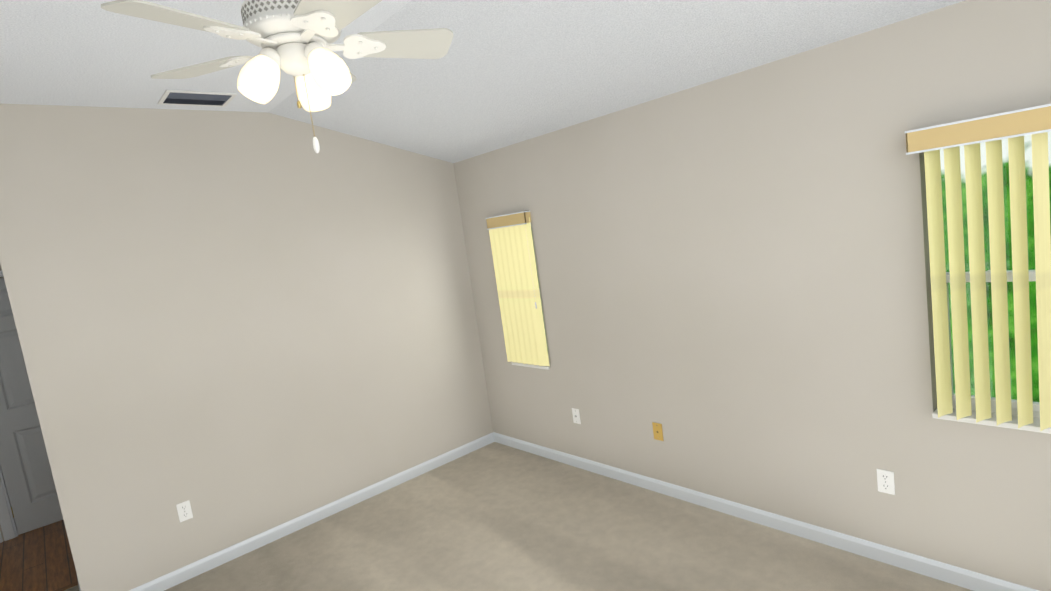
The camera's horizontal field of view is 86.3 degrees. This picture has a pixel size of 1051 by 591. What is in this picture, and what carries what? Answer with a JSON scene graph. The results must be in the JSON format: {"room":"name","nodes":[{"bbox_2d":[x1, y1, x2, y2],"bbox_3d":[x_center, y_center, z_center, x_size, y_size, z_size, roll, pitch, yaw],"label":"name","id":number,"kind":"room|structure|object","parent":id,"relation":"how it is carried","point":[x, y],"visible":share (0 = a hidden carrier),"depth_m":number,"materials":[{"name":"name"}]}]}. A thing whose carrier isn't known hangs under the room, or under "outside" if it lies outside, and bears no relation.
{"room":"empty bedroom","nodes":[
{"label":"empty bedroom","id":0,"kind":"room"},
{"bbox_2d":[0,264,3,540],"bbox_3d":[-4.240,0.490,4.377,2.350,2.860,0.200,-14,9,-41],"label":"wall","id":1,"kind":"structure","parent":0,"point":[0,525],"depth_m":4.36,"materials":[{"name":"paint"}]},
{"bbox_2d":[0,270,17,540],"bbox_3d":[-3.922,0.812,4.613,0.920,2.085,0.165,-14,9,-41],"label":"door frame","id":2,"kind":"structure","parent":1,"relation":"attached to","point":[8,526],"depth_m":4.38,"materials":[{"name":"white wood"}]},
{"bbox_2d":[0,278,62,534],"bbox_3d":[-3.895,0.840,4.586,0.763,2.020,0.179,-14,9,-41],"label":"hall door","id":3,"kind":"structure","parent":1,"relation":"in","point":[29,482],"depth_m":4.46,"materials":[{"name":"grey wood"}]},
{"bbox_2d":[0,520,77,590],"bbox_3d":[-2.800,1.759,4.669,4.700,0.106,1.560,-14,9,-41],"label":"floor","id":4,"kind":"structure","parent":0,"point":[39,559],"depth_m":3.96,"materials":[{"name":"brown wood"}]},
{"bbox_2d":[0,104,492,590],"bbox_3d":[-1.771,0.173,4.183,2.950,2.860,0.640,-14,9,-41],"label":"wall","id":5,"kind":"structure","parent":0,"point":[234,327],"depth_m":3.59,"materials":[{"name":"paint"}]},
{"bbox_2d":[176,500,192,521],"bbox_3d":[-2.102,1.331,3.454,0.072,0.116,0.009,-14,9,-41],"label":"outlet","id":6,"kind":"object","parent":5,"relation":"attached to","point":[184,510],"visible":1,"depth_m":3.45,"materials":[{"name":"white plastic"}]},
{"bbox_2d":[129,433,495,590],"bbox_3d":[-1.379,1.540,4.087,2.944,0.085,0.014,-14,9,-41],"label":"baseboard","id":7,"kind":"structure","parent":5,"relation":"attached to","point":[187,572],"depth_m":3.91,"materials":[{"name":"white wood"}]},
{"bbox_2d":[0,0,964,162],"bbox_3d":[-1.410,-0.984,2.346,4.700,0.495,6.900,-14,9,-41],"label":"ceiling","id":8,"kind":"structure","parent":0,"point":[501,74],"depth_m":2.68,"materials":[{"name":"white paint"}]},
{"bbox_2d":[158,90,236,106],"bbox_3d":[-1.917,-1.148,3.273,0.360,0.010,0.280,-14,9,-41],"label":"ceiling vent","id":9,"kind":"object","parent":8,"relation":"in","point":[188,98],"visible":1,"depth_m":3.25,"materials":[{"name":"silver metal"}]},
{"bbox_2d":[101,0,452,152],"bbox_3d":[-0.685,-0.780,1.667,0.954,0.697,0.920,-14,9,-41],"label":"ceiling fan","id":10,"kind":"object","parent":8,"relation":"hanging from","point":[296,38],"visible":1,"depth_m":1.62,"materials":[{"name":"white"}]},
{"bbox_2d":[64,442,972,590],"bbox_3d":[-0.524,1.751,2.090,4.700,0.100,5.360,-14,9,-41],"label":"floor carpet","id":11,"kind":"object","parent":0,"point":[494,516],"depth_m":3.35,"materials":[{"name":"beige carpet"}]},
{"bbox_2d":[454,0,1050,590],"bbox_3d":[0.969,0.074,3.434,0.150,2.485,5.390,-14,9,-41],"label":"wall","id":12,"kind":"structure","parent":0,"point":[734,278],"depth_m":2.90,"materials":[{"name":"paint"}]},
{"bbox_2d":[486,211,549,369],"bbox_3d":[-0.010,-0.037,4.452,0.198,1.225,0.472,-14,9,-41],"label":"window","id":13,"kind":"structure","parent":12,"relation":"in","point":[514,259],"depth_m":4.38,"materials":[{"name":"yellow plastic"}]},
{"bbox_2d":[572,408,580,423],"bbox_3d":[0.378,0.906,4.203,0.016,0.116,0.072,-14,9,-41],"label":"outlet","id":14,"kind":"object","parent":12,"relation":"attached to","point":[576,415],"visible":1,"depth_m":4.20,"materials":[{"name":"white plastic"}]},
{"bbox_2d":[652,422,663,440],"bbox_3d":[0.863,0.889,3.655,0.008,0.116,0.072,-14,9,-41],"label":"outlet","id":15,"kind":"object","parent":12,"relation":"attached to","point":[657,431],"visible":1,"depth_m":3.65,"materials":[{"name":"brown metal"}]},
{"bbox_2d":[492,432,1038,590],"bbox_3d":[1.233,1.269,3.336,0.014,0.085,4.600,-14,9,-41],"label":"baseboard","id":16,"kind":"structure","parent":12,"relation":"attached to","point":[954,575],"depth_m":3.06,"materials":[{"name":"white wood"}]},
{"bbox_2d":[876,469,894,494],"bbox_3d":[1.724,0.892,2.681,0.009,0.116,0.072,-14,9,-41],"label":"outlet","id":17,"kind":"object","parent":12,"relation":"attached to","point":[885,481],"visible":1,"depth_m":2.68,"materials":[{"name":"white plastic"}]},
{"bbox_2d":[905,104,1050,433],"bbox_3d":[1.888,-0.079,2.262,0.238,1.250,0.489,-14,9,-41],"label":"window","id":18,"kind":"structure","parent":12,"relation":"in","point":[1003,409],"depth_m":2.22,"materials":[{"name":"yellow plastic"}]},
{"label":"outside","id":19,"kind":"structure","parent":0,"visible":0},
{"bbox_2d":[530,131,1050,401],"bbox_3d":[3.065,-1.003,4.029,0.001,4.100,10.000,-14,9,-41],"label":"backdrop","id":20,"kind":"structure","parent":19,"point":[1032,299],"depth_m":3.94,"materials":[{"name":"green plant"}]}
]}

